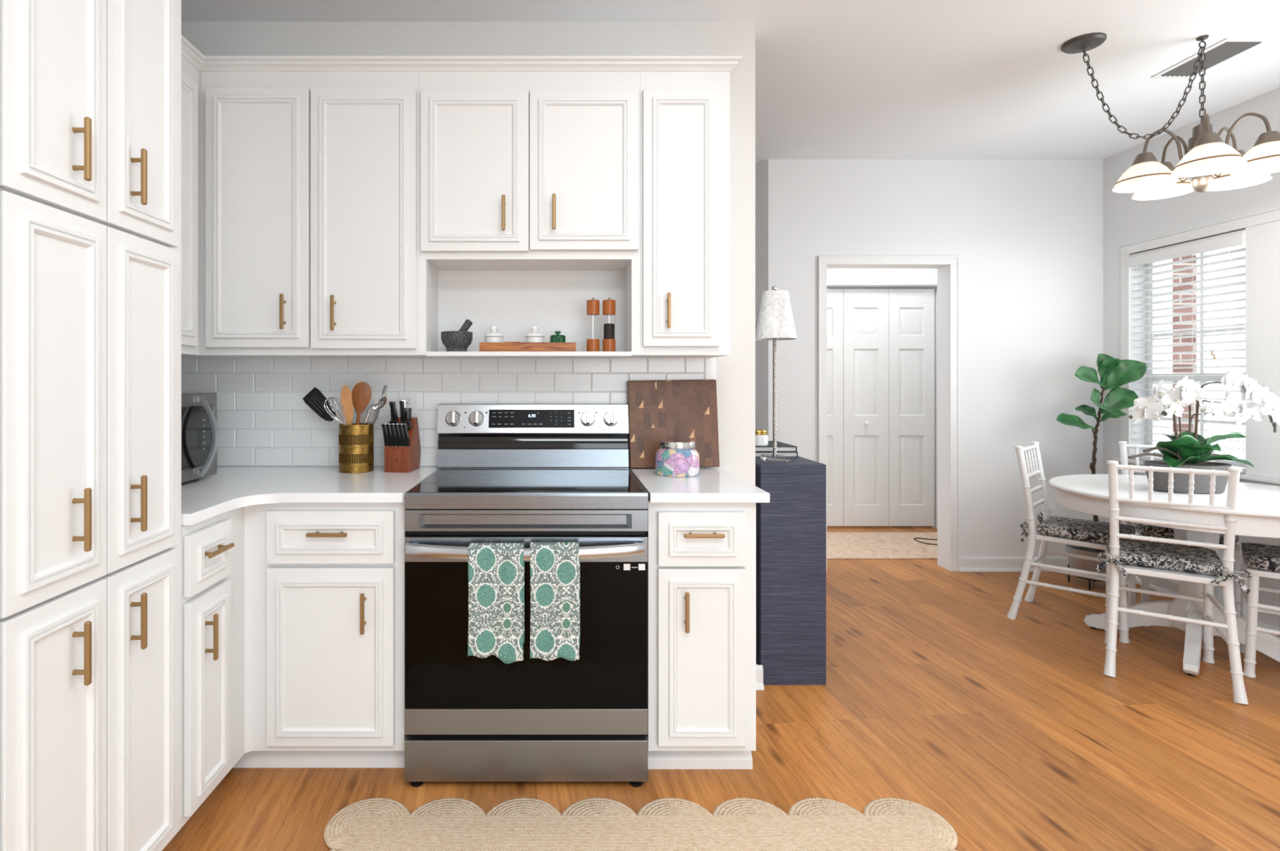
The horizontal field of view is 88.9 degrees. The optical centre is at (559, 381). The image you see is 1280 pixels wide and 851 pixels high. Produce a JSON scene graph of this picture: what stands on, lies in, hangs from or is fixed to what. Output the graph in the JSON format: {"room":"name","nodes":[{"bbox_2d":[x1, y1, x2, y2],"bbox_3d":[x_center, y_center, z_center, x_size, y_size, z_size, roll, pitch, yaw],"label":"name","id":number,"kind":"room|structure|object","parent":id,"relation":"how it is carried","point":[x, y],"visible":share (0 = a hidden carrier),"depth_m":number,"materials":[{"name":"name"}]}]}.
{"room":"kitchen","nodes":[
{"label":"kitchen","id":0,"kind":"room"},
{"bbox_2d":[181,21,755,484],"bbox_3d":[-0.398,-0.115,2.725,2.412,2.743,0.130,0,0,0],"label":"wall","id":1,"kind":"structure","parent":0,"point":[735,371],"depth_m":2.67,"materials":[{"name":"white paint"}]},
{"bbox_2d":[181,71,431,357],"bbox_3d":[-1.056,-0.620,2.486,1.089,1.041,0.347,0,0,0],"label":"upper cabinet","id":2,"kind":"object","parent":1,"relation":"attached to","point":[309,180],"visible":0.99,"depth_m":2.35,"materials":[{"name":"white paint"}]},
{"bbox_2d":[398,391,417,417],"bbox_3d":[-0.621,0.097,2.656,0.077,0.119,0.009,0,0,0],"label":"wall outlet","id":3,"kind":"object","parent":1,"relation":"attached to","point":[411,397],"visible":0.52,"depth_m":2.65,"materials":[{"name":"white plastic"}]},
{"bbox_2d":[403,396,412,404],"bbox_3d":[-0.621,0.076,2.653,0.034,0.030,0.003,0,0,0],"label":"receptacle","id":4,"kind":"object","parent":3,"relation":"attached to","point":[408,399],"depth_m":2.65,"materials":[{"name":"white plastic"}]},
{"bbox_2d":[419,71,639,358],"bbox_3d":[-0.108,-0.618,2.486,0.807,1.045,0.347,0,0,0],"label":"upper cabinet","id":5,"kind":"object","parent":1,"relation":"attached to","point":[530,180],"visible":1,"depth_m":2.35,"materials":[{"name":"white paint"}]},
{"bbox_2d":[440,330,472,351],"bbox_3d":[-0.391,-0.151,2.470,0.120,0.079,0.120,0,0,0],"label":"mortar","id":6,"kind":"object","parent":5,"relation":"on","point":[453,340],"visible":0.84,"depth_m":2.43,"materials":[{"name":"stone"}]},
{"bbox_2d":[458,319,472,331],"bbox_3d":[-0.372,-0.187,2.465,0.084,0.104,0.029,0,0,0],"label":"pestle","id":7,"kind":"object","parent":6,"relation":"in","point":[467,324],"visible":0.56,"depth_m":2.45,"materials":[{"name":"stone"}]},
{"bbox_2d":[479,341,576,351],"bbox_3d":[-0.118,-0.131,2.471,0.360,0.038,0.121,0,0,0],"label":"wooden tray","id":8,"kind":"object","parent":5,"relation":"on","point":[506,345],"visible":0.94,"depth_m":2.41,"materials":[{"name":"brown wood"}]},
{"bbox_2d":[484,324,503,342],"bbox_3d":[-0.250,-0.171,2.475,0.074,0.092,0.074,0,0,0],"label":"lidded jar","id":9,"kind":"object","parent":8,"relation":"on","point":[493,336],"visible":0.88,"depth_m":2.45,"materials":[{"name":"white ceramic"}]},
{"bbox_2d":[525,324,544,342],"bbox_3d":[-0.093,-0.171,2.475,0.074,0.092,0.074,0,0,0],"label":"lidded jar","id":10,"kind":"object","parent":8,"relation":"on","point":[535,336],"visible":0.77,"depth_m":2.45,"materials":[{"name":"white ceramic"}]},
{"bbox_2d":[550,330,565,342],"bbox_3d":[-0.006,-0.160,2.475,0.061,0.072,0.061,0,0,0],"label":"glass jar","id":11,"kind":"object","parent":8,"relation":"on","point":[553,338],"visible":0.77,"depth_m":2.45,"materials":[{"name":"green"}]},
{"bbox_2d":[426,351,631,358],"bbox_3d":[-0.111,-0.103,2.480,0.749,0.017,0.244,0,0,0],"label":"shelf","id":12,"kind":"object","parent":5,"relation":"attached to","point":[438,354],"depth_m":2.36,"materials":[{"name":"white paint"}]},
{"bbox_2d":[586,297,599,351],"bbox_3d":[0.128,-0.217,2.460,0.049,0.210,0.049,0,0,0],"label":"mill","id":13,"kind":"object","parent":5,"relation":"on","point":[593,305],"visible":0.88,"depth_m":2.44,"materials":[{"name":"brown wood"}]},
{"bbox_2d":[602,297,615,351],"bbox_3d":[0.189,-0.217,2.460,0.049,0.210,0.049,0,0,0],"label":"mill","id":14,"kind":"object","parent":5,"relation":"on","point":[608,305],"visible":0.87,"depth_m":2.44,"materials":[{"name":"brown wood"}]},
{"bbox_2d":[633,71,729,357],"bbox_3d":[0.459,-0.620,2.486,0.327,1.041,0.347,0,0,0],"label":"upper cabinet","id":15,"kind":"object","parent":1,"relation":"attached to","point":[685,115],"visible":0.98,"depth_m":2.35,"materials":[{"name":"white paint"}]},
{"bbox_2d":[181,35,742,79],"bbox_3d":[-0.329,-1.155,2.189,2.092,0.040,0.648,0,0,-9],"label":"trim","id":16,"kind":"structure","parent":15,"relation":"attached to","point":[202,62],"depth_m":2.34,"materials":[{"name":"white paint"}]},
{"bbox_2d":[755,663,764,689],"bbox_3d":[0.736,1.211,2.667,0.201,0.092,0.046,0,0,0],"label":"baseboard","id":17,"kind":"structure","parent":1,"relation":"attached to","point":[759,668],"depth_m":2.66,"materials":[{"name":"white paint"}]},
{"bbox_2d":[162,525,1279,850],"bbox_3d":[0.988,1.317,1.675,5.583,0.120,9.250,0,0,0],"label":"floor","id":18,"kind":"structure","parent":0,"point":[1015,733],"depth_m":2.26,"materials":[{"name":"brown wood"}]},
{"bbox_2d":[0,0,181,850],"bbox_3d":[-1.271,0.042,1.252,0.660,2.430,0.903,0,0,0],"label":"pantry cabinet","id":19,"kind":"object","parent":18,"relation":"on","point":[91,90],"visible":1,"depth_m":1.33,"materials":[{"name":"white paint"}]},
{"bbox_2d":[181,506,244,826],"bbox_3d":[-1.271,0.818,1.881,0.660,0.878,0.349,0,0,0],"label":"base cabinet","id":20,"kind":"object","parent":18,"relation":"on","point":[213,548],"visible":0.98,"depth_m":1.80,"materials":[{"name":"white paint"}]},
{"bbox_2d":[232,502,408,767],"bbox_3d":[-1.047,0.818,2.331,1.108,0.878,0.648,0,0,0],"label":"base cabinet","id":21,"kind":"object","parent":18,"relation":"on","point":[325,582],"visible":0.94,"depth_m":2.04,"materials":[{"name":"white paint"}]},
{"bbox_2d":[181,466,436,524],"bbox_3d":[-1.044,0.362,2.183,1.115,0.031,0.953,0,0,0],"label":"countertop","id":22,"kind":"structure","parent":21,"relation":"on","point":[204,498],"depth_m":2.14,"materials":[{"name":"stone"}]},
{"bbox_2d":[181,392,218,482],"bbox_3d":[-1.387,0.193,2.123,0.397,0.309,0.497,0,0,0],"label":"microwave","id":23,"kind":"object","parent":22,"relation":"on","point":[199,428],"visible":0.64,"depth_m":2.24,"materials":[{"name":"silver metal"}]},
{"bbox_2d":[338,422,373,473],"bbox_3d":[-0.793,0.255,2.530,0.131,0.184,0.131,0,0,0],"label":"utensil crock","id":24,"kind":"object","parent":22,"relation":"on","point":[356,442],"visible":0.98,"depth_m":2.48,"materials":[{"name":"gold metal"}]},
{"bbox_2d":[302,386,343,423],"bbox_3d":[-0.880,0.179,2.527,0.241,0.321,0.019,0,0,-2],"label":"slotted turner","id":25,"kind":"object","parent":24,"relation":"in","point":[314,399],"visible":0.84,"depth_m":2.52,"materials":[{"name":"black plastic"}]},
{"bbox_2d":[324,396,346,424],"bbox_3d":[-0.827,0.197,2.486,0.149,0.284,0.066,0,0,0],"label":"whisk","id":26,"kind":"object","parent":24,"relation":"in","point":[336,419],"visible":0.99,"depth_m":2.48,"materials":[{"name":"silver metal"}]},
{"bbox_2d":[340,384,353,424],"bbox_3d":[-0.810,0.174,2.503,0.068,0.327,0.012,0,0,-15],"label":"wooden spatula","id":27,"kind":"object","parent":24,"relation":"in","point":[346,398],"visible":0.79,"depth_m":2.50,"materials":[{"name":"brown wood"}]},
{"bbox_2d":[351,381,372,424],"bbox_3d":[-0.774,0.168,2.527,0.083,0.340,0.027,0,0,10],"label":"wooden spoon","id":28,"kind":"object","parent":24,"relation":"in","point":[362,392],"visible":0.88,"depth_m":2.52,"materials":[{"name":"brown wood"}]},
{"bbox_2d":[367,408,379,424],"bbox_3d":[-0.756,0.209,2.542,0.107,0.259,0.019,0,0,14],"label":"serving spoon","id":29,"kind":"object","parent":24,"relation":"in","point":[373,415],"visible":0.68,"depth_m":2.54,"materials":[{"name":"metal"}]},
{"bbox_2d":[364,395,386,424],"bbox_3d":[-0.747,0.197,2.512,0.160,0.284,0.033,0,0,0],"label":"ladle","id":30,"kind":"object","parent":24,"relation":"in","point":[380,403],"visible":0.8,"depth_m":2.52,"materials":[{"name":"silver metal"}]},
{"bbox_2d":[373,395,386,410],"bbox_3d":[-0.695,0.083,2.516,0.057,0.057,0.023,0,0,25],"label":"bowl","id":31,"kind":"object","parent":30,"relation":"on","point":[380,402],"depth_m":2.52,"materials":[{"name":"silver metal"}]},
{"bbox_2d":[381,385,386,396],"bbox_3d":[-0.735,0.175,2.556,0.122,0.326,0.011,0,0,14],"label":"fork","id":32,"kind":"object","parent":24,"relation":"in","point":[384,386],"visible":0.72,"depth_m":2.54,"materials":[{"name":"silver metal"}]},
{"bbox_2d":[384,417,421,472],"bbox_3d":[-0.617,0.243,2.558,0.100,0.208,0.141,0,0,7],"label":"knife block","id":33,"kind":"object","parent":22,"relation":"on","point":[397,459],"visible":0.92,"depth_m":2.49,"materials":[{"name":"brown wood"}]},
{"bbox_2d":[381,422,388,446],"bbox_3d":[-0.672,0.230,2.509,0.040,0.143,0.011,0,0,23],"label":"steak knife","id":34,"kind":"object","parent":33,"relation":"in","point":[384,424],"visible":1,"depth_m":2.50,"materials":[{"name":"black plastic"}]},
{"bbox_2d":[386,422,392,446],"bbox_3d":[-0.656,0.230,2.507,0.040,0.143,0.011,0,0,23],"label":"steak knife","id":35,"kind":"object","parent":33,"relation":"in","point":[388,424],"visible":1,"depth_m":2.50,"materials":[{"name":"black plastic"}]},
{"bbox_2d":[388,400,398,423],"bbox_3d":[-0.651,0.148,2.547,0.043,0.150,0.016,0,0,28],"label":"kitchen knife","id":36,"kind":"object","parent":33,"relation":"in","point":[393,404],"visible":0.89,"depth_m":2.54,"materials":[{"name":"black plastic"}]},
{"bbox_2d":[390,422,396,446],"bbox_3d":[-0.639,0.230,2.505,0.040,0.143,0.011,0,0,23],"label":"steak knife","id":37,"kind":"object","parent":33,"relation":"in","point":[392,424],"visible":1,"depth_m":2.50,"materials":[{"name":"black plastic"}]},
{"bbox_2d":[394,422,400,446],"bbox_3d":[-0.623,0.230,2.503,0.040,0.143,0.011,0,0,23],"label":"steak knife","id":38,"kind":"object","parent":33,"relation":"in","point":[396,424],"visible":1,"depth_m":2.50,"materials":[{"name":"black plastic"}]},
{"bbox_2d":[388,420,412,430],"bbox_3d":[-0.620,0.192,2.533,0.100,0.088,0.034,0,0,7],"label":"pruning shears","id":39,"kind":"object","parent":33,"relation":"in","point":[390,421],"visible":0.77,"depth_m":2.52,"materials":[{"name":"black plastic"}]},
{"bbox_2d":[398,422,404,446],"bbox_3d":[-0.607,0.230,2.501,0.040,0.143,0.011,0,0,23],"label":"steak knife","id":40,"kind":"object","parent":33,"relation":"in","point":[401,426],"visible":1,"depth_m":2.50,"materials":[{"name":"black plastic"}]},
{"bbox_2d":[398,400,406,421],"bbox_3d":[-0.615,0.141,2.549,0.037,0.142,0.016,0,0,39],"label":"kitchen knife","id":41,"kind":"object","parent":33,"relation":"in","point":[402,403],"visible":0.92,"depth_m":2.54,"materials":[{"name":"black plastic"}]},
{"bbox_2d":[401,422,410,459],"bbox_3d":[-0.590,0.230,2.499,0.040,0.143,0.011,0,0,23],"label":"steak knife","id":42,"kind":"object","parent":33,"relation":"in","point":[406,438],"visible":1,"depth_m":2.49,"materials":[{"name":"black plastic"}]},
{"bbox_2d":[406,407,412,425],"bbox_3d":[-0.590,0.158,2.545,0.015,0.118,0.028,0,0,7],"label":"paring knife","id":43,"kind":"object","parent":33,"relation":"in","point":[409,409],"visible":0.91,"depth_m":2.54,"materials":[{"name":"black plastic"}]},
{"bbox_2d":[404,403,648,786],"bbox_3d":[-0.105,0.672,2.299,0.763,1.170,0.702,0,0,0],"label":"electric range","id":44,"kind":"object","parent":18,"relation":"on","point":[526,473],"visible":0.99,"depth_m":2.01,"materials":[{"name":"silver metal"}]},
{"bbox_2d":[467,542,524,663],"bbox_3d":[-0.190,0.667,1.968,0.169,0.352,0.075,0,0,0],"label":"tea towel","id":45,"kind":"object","parent":44,"relation":"hanging from","point":[495,571],"visible":1,"depth_m":1.94,"materials":[{"name":"fabric"}]},
{"bbox_2d":[404,468,647,493],"bbox_3d":[-0.103,0.353,2.307,0.756,0.020,0.586,0,0,0],"label":"cooktop","id":46,"kind":"object","parent":44,"relation":"in","point":[442,481],"depth_m":2.22,"materials":[{"name":"glass"}]},
{"bbox_2d":[529,542,579,660],"bbox_3d":[-0.013,0.662,1.968,0.151,0.346,0.074,0,0,0],"label":"tea towel","id":47,"kind":"object","parent":44,"relation":"hanging from","point":[554,566],"visible":1,"depth_m":1.94,"materials":[{"name":"fabric"}]},
{"bbox_2d":[324,797,957,850],"bbox_3d":[0.224,1.251,1.540,1.764,0.012,0.814,0,0,0],"label":"jute rug","id":48,"kind":"object","parent":18,"relation":"on","point":[374,824],"visible":1,"depth_m":1.81,"materials":[{"name":"beige wicker"}]},
{"bbox_2d":[645,499,755,768],"bbox_3d":[0.456,0.818,2.331,0.345,0.878,0.648,0,0,0],"label":"base cabinet","id":49,"kind":"object","parent":18,"relation":"on","point":[701,563],"visible":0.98,"depth_m":2.04,"materials":[{"name":"white paint"}]},
{"bbox_2d":[628,466,769,502],"bbox_3d":[0.472,0.362,2.344,0.374,0.031,0.631,0,0,0],"label":"countertop","id":50,"kind":"structure","parent":49,"relation":"on","point":[712,484],"depth_m":2.11,"materials":[{"name":"stone"}]},
{"bbox_2d":[626,379,719,467],"bbox_3d":[0.459,0.167,2.618,0.363,0.358,0.074,0,0,0],"label":"cutting board","id":51,"kind":"object","parent":50,"relation":"on","point":[659,410],"visible":0.94,"depth_m":2.60,"materials":[{"name":"brown wood"}]},
{"bbox_2d":[655,439,699,477],"bbox_3d":[0.443,0.284,2.432,0.164,0.126,0.164,0,0,0],"label":"candle jar","id":52,"kind":"object","parent":50,"relation":"on","point":[675,458],"visible":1,"depth_m":2.37,"materials":[{"name":"multicoloured glass"}]},
{"bbox_2d":[755,455,826,684],"bbox_3d":[0.972,0.799,3.274,0.272,0.915,1.172,0,0,0],"label":"console cabinet","id":53,"kind":"object","parent":18,"relation":"on","point":[791,527],"visible":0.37,"depth_m":2.69,"materials":[{"name":"blue wood"}]},
{"bbox_2d":[755,285,797,461],"bbox_3d":[0.941,-0.040,2.830,0.185,0.763,0.185,0,0,0],"label":"table lamp","id":54,"kind":"object","parent":53,"relation":"on","point":[775,322],"visible":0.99,"depth_m":2.78,"materials":[{"name":"white fabric"}]},
{"bbox_2d":[755,451,797,457],"bbox_3d":[0.968,0.330,3.103,0.240,0.024,0.295,0,0,0],"label":"book","id":55,"kind":"object","parent":53,"relation":"on","point":[757,454],"visible":0.3,"depth_m":2.96,"materials":[{"name":"white paper"}]},
{"bbox_2d":[755,440,796,451],"bbox_3d":[0.968,0.306,3.103,0.236,0.024,0.285,0,0,0],"label":"book","id":56,"kind":"object","parent":55,"relation":"on","point":[781,446],"visible":0.43,"depth_m":2.96,"materials":[{"name":"white paper"}]},
{"bbox_2d":[755,428,768,445],"bbox_3d":[0.925,0.257,3.020,0.094,0.072,0.094,0,0,0],"label":"candle","id":57,"kind":"object","parent":56,"relation":"on","point":[761,435],"visible":0.6,"depth_m":2.98,"materials":[{"name":"white glass"}]},
{"bbox_2d":[755,434,768,445],"bbox_3d":[0.925,0.268,3.020,0.094,0.050,0.094,0,0,0],"label":"jar","id":58,"kind":"object","parent":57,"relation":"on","point":[760,439],"depth_m":2.98,"materials":[{"name":"white glass"}]},
{"bbox_2d":[826,532,937,559],"bbox_3d":[2.600,1.252,4.995,2.500,0.009,0.790,0,0,0],"label":"rug","id":59,"kind":"object","parent":18,"relation":"on","point":[840,545],"visible":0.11,"depth_m":4.94,"materials":[{"name":"beige fabric"}]},
{"bbox_2d":[913,537,937,544],"bbox_3d":[3.205,1.244,5.033,0.808,0.008,0.216,0,0,5],"label":"power cable","id":60,"kind":"object","parent":59,"relation":"on","point":[914,538],"visible":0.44,"depth_m":5.12,"materials":[{"name":"black plastic"}]},
{"bbox_2d":[1006,441,1136,643],"bbox_3d":[2.707,0.800,3.420,0.435,0.925,0.494,0,0,-43],"label":"dining chair","id":61,"kind":"object","parent":18,"relation":"on","point":[1029,460],"visible":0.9,"depth_m":3.41,"materials":[{"name":"white paint"}]},
{"bbox_2d":[1020,511,1135,543],"bbox_3d":[2.728,0.789,3.402,0.480,0.096,0.421,0,0,-43],"label":"seat cushion","id":62,"kind":"object","parent":61,"relation":"on","point":[1091,531],"visible":0.92,"depth_m":3.34,"materials":[{"name":"fabric"}]},
{"bbox_2d":[1065,543,1106,577],"bbox_3d":[3.290,1.111,4.000,0.260,0.172,0.260,0,0,0],"label":"pot","id":63,"kind":"object","parent":18,"relation":"on","point":[1073,562],"depth_m":3.96,"materials":[{"name":"beige metal"}]},
{"bbox_2d":[1056,353,1146,590],"bbox_3d":[3.276,0.538,3.979,0.504,1.438,0.301,0,0,0],"label":"fiddle leaf fig","id":64,"kind":"object","parent":18,"relation":"on","point":[1113,372],"visible":0.9,"depth_m":3.96,"materials":[{"name":"green plant"}]},
{"bbox_2d":[1048,474,1279,675],"bbox_3d":[2.985,0.882,3.035,1.104,0.750,1.104,0,0,0],"label":"dining table","id":65,"kind":"object","parent":18,"relation":"on","point":[1257,513],"visible":0.62,"depth_m":2.92,"materials":[{"name":"white paint"}]},
{"bbox_2d":[1128,369,1279,493],"bbox_3d":[2.962,0.225,2.987,0.721,0.564,0.284,0,0,0],"label":"potted orchid","id":66,"kind":"object","parent":65,"relation":"on","point":[1188,449],"visible":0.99,"depth_m":2.96,"materials":[{"name":"white plant"}]},
{"bbox_2d":[1103,460,1248,704],"bbox_3d":[2.651,0.800,2.838,0.435,0.925,0.494,0,0,37],"label":"dining chair","id":67,"kind":"object","parent":18,"relation":"on","point":[1112,608],"visible":0.98,"depth_m":2.72,"materials":[{"name":"white paint"}]},
{"bbox_2d":[1094,537,1251,593],"bbox_3d":[2.664,0.789,2.861,0.480,0.096,0.421,0,0,37],"label":"seat cushion","id":68,"kind":"object","parent":67,"relation":"on","point":[1174,557],"visible":0.96,"depth_m":2.79,"materials":[{"name":"fabric"}]},
{"bbox_2d":[1118,440,1241,626],"bbox_3d":[3.291,0.800,3.455,0.435,0.925,0.494,0,0,31],"label":"dining chair","id":69,"kind":"object","parent":18,"relation":"on","point":[1144,580],"visible":0.16,"depth_m":3.36,"materials":[{"name":"white paint"}]},
{"bbox_2d":[1119,520,1238,542],"bbox_3d":[3.280,0.789,3.430,0.480,0.096,0.421,0,0,31],"label":"seat cushion","id":70,"kind":"object","parent":69,"relation":"on","point":[1147,530],"visible":0.09,"depth_m":3.32,"materials":[{"name":"fabric"}]},
{"bbox_2d":[1239,553,1279,677],"bbox_3d":[3.239,0.800,2.742,0.494,0.925,0.435,0,0,44],"label":"dining chair","id":71,"kind":"object","parent":18,"relation":"on","point":[1250,605],"visible":0.89,"depth_m":2.76,"materials":[{"name":"white paint"}]},
{"bbox_2d":[1240,542,1279,572],"bbox_3d":[3.217,0.789,2.758,0.421,0.096,0.480,0,0,44],"label":"seat cushion","id":72,"kind":"object","parent":71,"relation":"on","point":[1256,555],"visible":1,"depth_m":2.78,"materials":[{"name":"fabric"}]},
{"bbox_2d":[181,0,1279,163],"bbox_3d":[0.988,-1.546,1.675,5.583,0.120,9.250,0,0,0],"label":"ceiling","id":73,"kind":"structure","parent":0,"point":[835,79],"depth_m":2.98,"materials":[{"name":"white paint"}]},
{"bbox_2d":[1061,32,1279,199],"bbox_3d":[2.674,-1.151,2.838,0.791,0.669,0.588,0,0,33],"label":"chandelier","id":74,"kind":"object","parent":73,"relation":"hanging from","point":[1213,164],"visible":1,"depth_m":2.79,"materials":[{"name":"white glass"}]},
{"bbox_2d":[1151,37,1271,78],"bbox_3d":[2.978,-1.481,2.975,0.195,0.008,0.360,0,0,0],"label":"ceiling vent","id":75,"kind":"object","parent":73,"relation":"in","point":[1228,48],"visible":0.94,"depth_m":2.94,"materials":[{"name":"white metal"}]},
{"bbox_2d":[755,159,768,435],"bbox_3d":[0.964,-0.115,4.889,0.112,2.743,1.420,0,0,-42],"label":"wall","id":76,"kind":"structure","parent":0,"point":[761,167],"depth_m":4.37,"materials":[{"name":"white paint"}]},
{"bbox_2d":[826,288,931,288],"bbox_3d":[2.664,-0.115,6.200,2.729,2.743,0.100,0,0,0],"label":"wall","id":77,"kind":"structure","parent":0,"point":[827,288],"depth_m":6.15,"materials":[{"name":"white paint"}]},
{"bbox_2d":[826,268,937,278],"bbox_3d":[2.664,-0.115,5.580,2.729,2.743,0.120,0,0,0],"label":"wall","id":78,"kind":"structure","parent":0,"point":[831,273],"depth_m":5.52,"materials":[{"name":"white paint"}]},
{"bbox_2d":[826,288,934,525],"bbox_3d":[2.444,0.217,5.568,1.568,2.040,0.068,0,0,0],"label":"door","id":79,"kind":"structure","parent":78,"relation":"in","point":[881,342],"depth_m":5.57,"materials":[{"name":"white paint"}]},
{"bbox_2d":[826,278,937,528],"bbox_3d":[2.445,0.187,5.573,1.720,2.140,0.134,0,0,0],"label":"trim","id":80,"kind":"structure","parent":78,"relation":"attached to","point":[931,283],"depth_m":5.54,"materials":[{"name":"white paint"}]},
{"bbox_2d":[768,159,1102,556],"bbox_3d":[2.512,-0.115,4.389,2.234,2.743,0.135,0,0,0],"label":"wall","id":81,"kind":"structure","parent":0,"point":[1026,235],"depth_m":4.32,"materials":[{"name":"white paint"}]},
{"bbox_2d":[817,255,959,571],"bbox_3d":[2.191,0.208,4.379,0.935,2.097,0.156,0,0,0],"label":"trim","id":82,"kind":"structure","parent":81,"relation":"attached to","point":[947,266],"depth_m":4.31,"materials":[{"name":"white paint"}]},
{"bbox_2d":[959,556,1068,571],"bbox_3d":[2.512,1.211,4.309,2.234,0.092,0.026,0,0,0],"label":"baseboard","id":83,"kind":"structure","parent":81,"relation":"attached to","point":[966,563],"depth_m":4.31,"materials":[{"name":"white paint"}]},
{"bbox_2d":[1048,504,1055,515],"bbox_3d":[3.270,0.877,4.318,0.077,0.119,0.009,0,0,0],"label":"wall outlet","id":84,"kind":"object","parent":81,"relation":"attached to","point":[1052,507],"visible":0.35,"depth_m":4.32,"materials":[{"name":"white plastic"}]},
{"bbox_2d":[1102,87,1279,606],"bbox_3d":[3.704,-0.115,1.675,0.150,2.743,9.250,0,0,0],"label":"wall","id":85,"kind":"structure","parent":0,"point":[1126,220],"depth_m":3.96,"materials":[{"name":"white paint"}]},
{"bbox_2d":[1146,243,1245,467],"bbox_3d":[3.744,-0.164,3.765,0.040,1.302,0.694,0,0,0],"label":"window","id":86,"kind":"structure","parent":85,"relation":"in","point":[1223,419],"depth_m":3.77,"materials":[{"name":"white paint"}]},
{"bbox_2d":[1128,229,1245,471],"bbox_3d":[3.644,-0.167,3.764,0.074,1.284,0.693,0,0,0],"label":"window blind","id":87,"kind":"object","parent":86,"relation":"attached to","point":[1237,237],"visible":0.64,"depth_m":3.71,"materials":[{"name":"white plastic"}]},
{"bbox_2d":[1113,206,1279,485],"bbox_3d":[3.607,-0.154,2.981,0.045,1.453,2.422,0,0,0],"label":"trim","id":88,"kind":"structure","parent":85,"relation":"attached to","point":[1262,227],"depth_m":3.37,"materials":[{"name":"white paint"}]},
{"bbox_2d":[1135,574,1279,630],"bbox_3d":[3.616,1.211,1.161,0.026,0.092,6.322,0,0,0],"label":"baseboard","id":89,"kind":"structure","parent":85,"relation":"attached to","point":[1271,621],"depth_m":3.79,"materials":[{"name":"white paint"}]},
{"bbox_3d":[-1.664,-0.115,1.245,0.120,2.743,8.390,0,0,0],"label":"wall","id":90,"kind":"structure","parent":0,"visible":0},
{"bbox_2d":[181,55,199,355],"bbox_3d":[-1.442,-0.620,2.041,0.318,1.041,0.642,0,0,0],"label":"upper cabinet","id":91,"kind":"object","parent":90,"relation":"attached to","point":[190,74],"visible":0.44,"depth_m":2.26,"materials":[{"name":"white paint"}]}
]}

